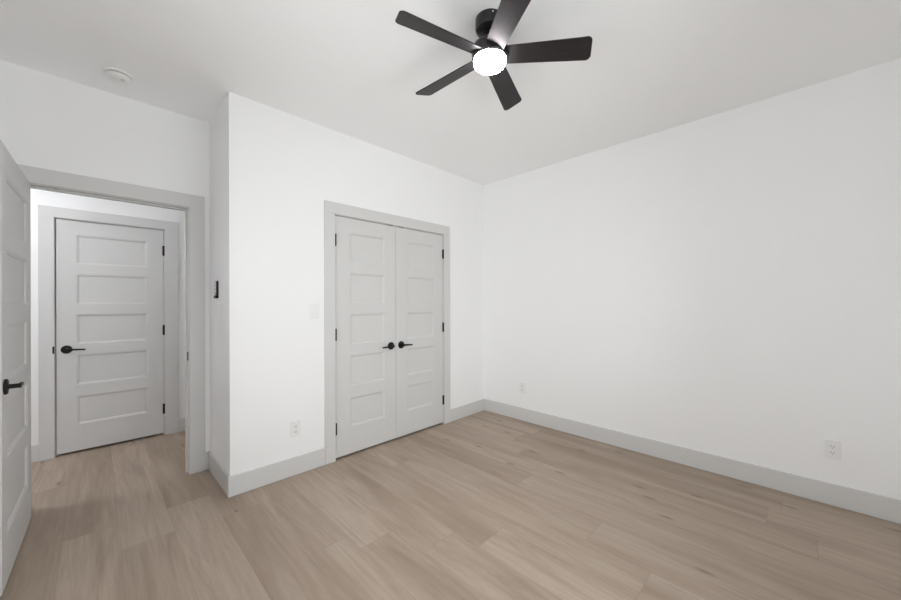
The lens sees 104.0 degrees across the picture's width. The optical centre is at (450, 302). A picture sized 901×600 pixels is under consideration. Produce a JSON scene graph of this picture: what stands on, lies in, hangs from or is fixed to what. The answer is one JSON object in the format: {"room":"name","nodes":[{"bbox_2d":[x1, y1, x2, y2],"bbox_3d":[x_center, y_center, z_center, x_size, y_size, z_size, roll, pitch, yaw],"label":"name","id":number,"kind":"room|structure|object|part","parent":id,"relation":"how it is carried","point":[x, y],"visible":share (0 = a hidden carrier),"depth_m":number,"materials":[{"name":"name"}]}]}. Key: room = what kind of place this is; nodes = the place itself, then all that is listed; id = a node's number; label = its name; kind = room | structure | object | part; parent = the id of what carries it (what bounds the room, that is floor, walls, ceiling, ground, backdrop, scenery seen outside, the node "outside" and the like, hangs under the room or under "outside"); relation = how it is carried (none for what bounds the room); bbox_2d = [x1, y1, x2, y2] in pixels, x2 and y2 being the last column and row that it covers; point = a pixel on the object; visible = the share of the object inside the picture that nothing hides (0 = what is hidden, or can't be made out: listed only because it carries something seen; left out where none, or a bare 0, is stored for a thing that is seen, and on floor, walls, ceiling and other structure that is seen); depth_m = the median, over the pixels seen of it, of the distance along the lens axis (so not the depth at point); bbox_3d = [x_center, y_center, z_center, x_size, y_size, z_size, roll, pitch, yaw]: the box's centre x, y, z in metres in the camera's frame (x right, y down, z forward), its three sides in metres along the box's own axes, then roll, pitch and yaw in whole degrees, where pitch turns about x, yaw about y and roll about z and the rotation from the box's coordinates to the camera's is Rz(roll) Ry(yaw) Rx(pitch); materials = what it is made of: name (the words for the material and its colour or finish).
{"room":"empty bedroom","nodes":[
{"label":"empty bedroom","id":0,"kind":"room"},
{"bbox_2d":[0,60,209,451],"bbox_3d":[-1.788,-0.058,3.002,0.125,2.738,4.936,0,0,45],"label":"wall","id":1,"kind":"structure","parent":0,"point":[47,121],"depth_m":2.36,"materials":[{"name":"white paint"}]},
{"bbox_2d":[0,140,30,595],"bbox_3d":[-2.278,0.288,1.835,0.139,2.020,0.801,0,0,-44],"label":"door","id":2,"kind":"structure","parent":1,"relation":"in","point":[15,206],"depth_m":1.79,"materials":[{"name":"grey paint"}]},
{"bbox_3d":[-2.026,0.383,1.607,0.012,0.071,0.071,0,0,-44],"label":"lever handle","id":3,"kind":"part","parent":2,"relation":"part of","materials":[{"name":"black metal"}]},
{"bbox_3d":[-2.043,0.383,1.661,0.042,0.024,0.126,0,0,-44],"label":"lever","id":4,"kind":"part","parent":2,"relation":"part of","materials":[{"name":"black metal"}]},
{"bbox_2d":[17,164,205,474],"bbox_3d":[-2.330,0.242,2.445,0.140,2.141,1.021,0,0,45],"label":"door frame","id":5,"kind":"structure","parent":1,"relation":"attached to","point":[193,206],"depth_m":2.70,"materials":[{"name":"grey paint"}]},
{"bbox_3d":[-2.289,-0.779,2.401,0.015,0.099,1.021,0,0,45],"label":"head casing","id":6,"kind":"part","parent":5,"relation":"part of","materials":[{"name":"grey paint"}]},
{"bbox_3d":[-1.961,0.290,2.728,0.015,2.042,0.099,0,0,45],"label":"casing","id":7,"kind":"part","parent":5,"relation":"part of","materials":[{"name":"grey paint"}]},
{"bbox_2d":[206,451,208,469],"bbox_3d":[-1.916,1.241,2.771,0.014,0.140,0.020,0,0,45],"label":"baseboard","id":8,"kind":"structure","parent":1,"relation":"attached to","point":[207,462],"depth_m":2.77,"materials":[{"name":"grey paint"}]},
{"bbox_2d":[30,188,184,445],"bbox_3d":[-3.174,-0.054,3.261,0.100,2.738,3.350,0,0,45],"label":"wall","id":9,"kind":"structure","parent":0,"point":[37,197],"depth_m":3.19,"materials":[{"name":"white paint"}]},
{"bbox_2d":[31,444,38,462],"bbox_3d":[-3.866,1.247,2.480,0.014,0.140,1.260,0,0,45],"label":"baseboard","id":10,"kind":"structure","parent":9,"relation":"attached to","point":[34,448],"depth_m":2.91,"materials":[{"name":"grey paint"}]},
{"bbox_2d":[38,205,178,460],"bbox_3d":[-3.133,0.249,3.291,0.116,2.131,0.928,0,0,45],"label":"door frame","id":11,"kind":"structure","parent":9,"relation":"attached to","point":[47,215],"depth_m":3.00,"materials":[{"name":"grey paint"}]},
{"bbox_3d":[-3.393,0.294,2.958,0.015,2.043,0.088,0,0,45],"label":"casing","id":12,"kind":"part","parent":11,"relation":"part of","materials":[{"name":"grey paint"}]},
{"bbox_3d":[-3.100,-0.772,3.256,0.015,0.088,0.928,0,0,45],"label":"head casing","id":13,"kind":"part","parent":11,"relation":"part of","materials":[{"name":"grey paint"}]},
{"bbox_3d":[-2.808,0.292,3.547,0.015,2.043,0.107,0,0,45],"label":"casing","id":14,"kind":"part","parent":11,"relation":"part of","materials":[{"name":"grey paint"}]},
{"bbox_2d":[56,219,164,454],"bbox_3d":[-3.099,0.289,3.254,0.087,2.014,0.727,0,0,45],"label":"door","id":15,"kind":"structure","parent":9,"relation":"in","point":[110,327],"depth_m":3.23,"materials":[{"name":"grey paint"}]},
{"bbox_3d":[-3.314,0.403,3.041,0.012,0.071,0.071,0,0,45],"label":"lever handle","id":16,"kind":"part","parent":15,"relation":"part of","materials":[{"name":"black metal"}]},
{"bbox_3d":[-3.260,0.404,3.059,0.042,0.024,0.126,0,0,45],"label":"lever","id":17,"kind":"part","parent":15,"relation":"part of","materials":[{"name":"black metal"}]},
{"bbox_2d":[179,417,184,431],"bbox_3d":[-2.358,1.243,3.997,0.014,0.140,1.162,0,0,45],"label":"baseboard","id":18,"kind":"structure","parent":9,"relation":"attached to","point":[181,420],"depth_m":3.60,"materials":[{"name":"grey paint"}]},
{"bbox_2d":[209,99,225,470],"bbox_3d":[-1.701,-0.058,2.658,0.484,2.738,0.100,0,0,45],"label":"wall","id":19,"kind":"structure","parent":0,"point":[217,124],"depth_m":2.61,"materials":[{"name":"white paint"}]},
{"bbox_2d":[214,281,218,297],"bbox_3d":[-1.739,-0.098,2.613,0.072,0.130,0.017,0,0,45],"label":"remote","id":20,"kind":"object","parent":19,"relation":"attached to","point":[216,285],"visible":1,"depth_m":2.59,"materials":[{"name":"black plastic"}]},
{"bbox_2d":[208,451,228,496],"bbox_3d":[-1.702,1.241,2.582,0.584,0.140,0.014,0,0,45],"label":"baseboard","id":21,"kind":"structure","parent":19,"relation":"attached to","point":[219,473],"depth_m":2.55,"materials":[{"name":"grey paint"}]},
{"bbox_2d":[225,92,483,475],"bbox_3d":[-0.577,-0.061,3.374,0.100,2.738,2.701,0,0,45],"label":"wall","id":22,"kind":"structure","parent":0,"point":[281,168],"depth_m":2.68,"materials":[{"name":"white paint"}]},
{"bbox_2d":[228,447,324,497],"bbox_3d":[-1.255,1.240,2.607,0.014,0.140,0.681,0,0,45],"label":"baseboard","id":23,"kind":"structure","parent":22,"relation":"attached to","point":[255,478],"depth_m":2.57,"materials":[{"name":"grey paint"}]},
{"bbox_2d":[291,420,300,437],"bbox_3d":[-1.181,0.960,2.687,0.008,0.120,0.074,0,0,45],"label":"wall outlet","id":24,"kind":"object","parent":22,"relation":"attached to","point":[295,425],"visible":1,"depth_m":2.69,"materials":[{"name":"white plastic"}]},
{"bbox_2d":[310,304,318,318],"bbox_3d":[-1.077,0.067,2.792,0.010,0.120,0.074,0,0,45],"label":"light switch","id":25,"kind":"object","parent":22,"relation":"attached to","point":[314,308],"visible":1,"depth_m":2.79,"materials":[{"name":"white plastic"}]},
{"bbox_2d":[335,216,395,457],"bbox_3d":[-0.737,0.280,3.131,0.087,2.021,0.627,0,0,45],"label":"door","id":26,"kind":"structure","parent":22,"relation":"in","point":[365,252],"depth_m":3.12,"materials":[{"name":"grey paint"}]},
{"bbox_2d":[324,200,449,464],"bbox_3d":[-0.548,0.238,3.391,0.115,2.139,1.431,0,0,45],"label":"door frame","id":27,"kind":"structure","parent":22,"relation":"attached to","point":[331,209],"depth_m":2.90,"materials":[{"name":"grey paint"}]},
{"bbox_3d":[-0.986,0.287,2.880,0.015,2.044,0.089,0,0,45],"label":"casing","id":28,"kind":"part","parent":27,"relation":"part of","materials":[{"name":"grey paint"}]},
{"bbox_3d":[-0.516,-0.784,3.356,0.015,0.095,1.431,0,0,45],"label":"head casing","id":29,"kind":"part","parent":27,"relation":"part of","materials":[{"name":"grey paint"}]},
{"bbox_3d":[-0.040,0.284,3.832,0.015,2.044,0.089,0,0,45],"label":"casing","id":30,"kind":"part","parent":27,"relation":"part of","materials":[{"name":"grey paint"}]},
{"bbox_2d":[395,227,443,437],"bbox_3d":[-0.290,0.279,3.579,0.087,2.021,0.632,0,0,45],"label":"door","id":31,"kind":"structure","parent":22,"relation":"in","point":[419,255],"depth_m":3.57,"materials":[{"name":"grey paint"}]},
{"bbox_3d":[-0.474,0.404,3.398,0.012,0.071,0.071,0,0,45],"label":"lever handle","id":32,"kind":"part","parent":31,"relation":"part of","materials":[{"name":"black metal"}]},
{"bbox_2d":[450,399,483,421],"bbox_3d":[0.202,1.235,4.072,0.014,0.140,0.589,0,0,45],"label":"baseboard","id":33,"kind":"structure","parent":22,"relation":"attached to","point":[471,408],"depth_m":4.04,"materials":[{"name":"grey paint"}]},
{"bbox_2d":[0,410,900,599],"bbox_3d":[-0.973,1.359,2.195,6.020,0.100,5.136,0,0,45],"label":"floor","id":34,"kind":"structure","parent":0,"point":[483,505],"depth_m":2.02,"materials":[{"name":"brown wood"}]},
{"bbox_2d":[0,0,900,184],"bbox_3d":[-0.981,-1.479,2.195,6.020,0.100,5.136,0,0,45],"label":"ceiling","id":35,"kind":"structure","parent":0,"point":[347,67],"depth_m":2.08,"materials":[{"name":"white paint"}]},
{"bbox_2d":[104,67,132,84],"bbox_3d":[-2.067,-1.404,2.193,0.132,0.045,0.132,0,0,45],"label":"smoke detector","id":36,"kind":"object","parent":35,"relation":"attached to","point":[117,75],"visible":1,"depth_m":2.16,"materials":[{"name":"white plastic"}]},
{"bbox_2d":[395,0,591,109],"bbox_3d":[0.170,-1.312,1.796,0.947,0.242,0.970,0,0,45],"label":"ceiling fan","id":37,"kind":"object","parent":35,"relation":"hanging from","point":[494,28],"visible":1,"depth_m":1.73,"materials":[{"name":"black metal"}]},
{"bbox_3d":[-0.052,-1.251,1.639,0.429,0.006,0.121,0,17,-30],"label":"blade","id":38,"kind":"part","parent":37,"relation":"part of","materials":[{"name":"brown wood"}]},
{"bbox_3d":[-0.017,-1.251,1.978,0.429,0.006,0.121,0,17,42],"label":"blade","id":39,"kind":"part","parent":37,"relation":"part of","materials":[{"name":"black wood"}]},
{"bbox_3d":[0.316,-1.252,2.049,0.121,0.006,0.429,-19,-7,23],"label":"blade","id":40,"kind":"part","parent":37,"relation":"part of","materials":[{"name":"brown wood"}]},
{"bbox_3d":[0.259,-1.252,1.502,0.121,0.006,0.429,17,-4,-12],"label":"blade","id":41,"kind":"part","parent":37,"relation":"part of","materials":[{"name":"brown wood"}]},
{"bbox_3d":[0.487,-1.252,1.755,0.429,0.006,0.121,0,-17,6],"label":"blade","id":42,"kind":"part","parent":37,"relation":"part of","materials":[{"name":"black wood"}]},
{"bbox_2d":[484,58,900,499],"bbox_3d":[1.428,-0.067,3.355,4.187,2.738,0.100,0,0,45],"label":"wall","id":43,"kind":"structure","parent":0,"point":[727,284],"depth_m":2.65,"materials":[{"name":"white paint"}]},
{"bbox_2d":[520,382,524,392],"bbox_3d":[0.798,0.940,3.908,0.074,0.120,0.008,0,0,45],"label":"wall outlet","id":44,"kind":"object","parent":43,"relation":"attached to","point":[522,384],"visible":1,"depth_m":3.90,"materials":[{"name":"white plastic"}]},
{"bbox_2d":[484,398,900,523],"bbox_3d":[1.600,1.232,3.107,3.358,0.140,0.014,0,0,45],"label":"baseboard","id":45,"kind":"structure","parent":43,"relation":"attached to","point":[867,503],"depth_m":2.63,"materials":[{"name":"grey paint"}]},
{"bbox_2d":[824,439,840,460],"bbox_3d":[2.453,0.942,2.262,0.074,0.120,0.008,0,0,45],"label":"wall outlet","id":46,"kind":"object","parent":43,"relation":"attached to","point":[832,449],"visible":1,"depth_m":2.26,"materials":[{"name":"white plastic"}]},
{"bbox_2d":[829,450,835,455],"bbox_3d":[2.452,0.962,2.260,0.033,0.029,0.003,0,0,45],"label":"receptacle","id":47,"kind":"object","parent":46,"relation":"attached to","point":[831,452],"depth_m":2.26,"materials":[{"name":"white plastic"}]},
{"bbox_2d":[829,444,835,448],"bbox_3d":[2.451,0.923,2.260,0.033,0.029,0.003,0,0,45],"label":"receptacle","id":48,"kind":"object","parent":46,"relation":"attached to","point":[831,446],"depth_m":2.26,"materials":[{"name":"white plastic"}]}
]}

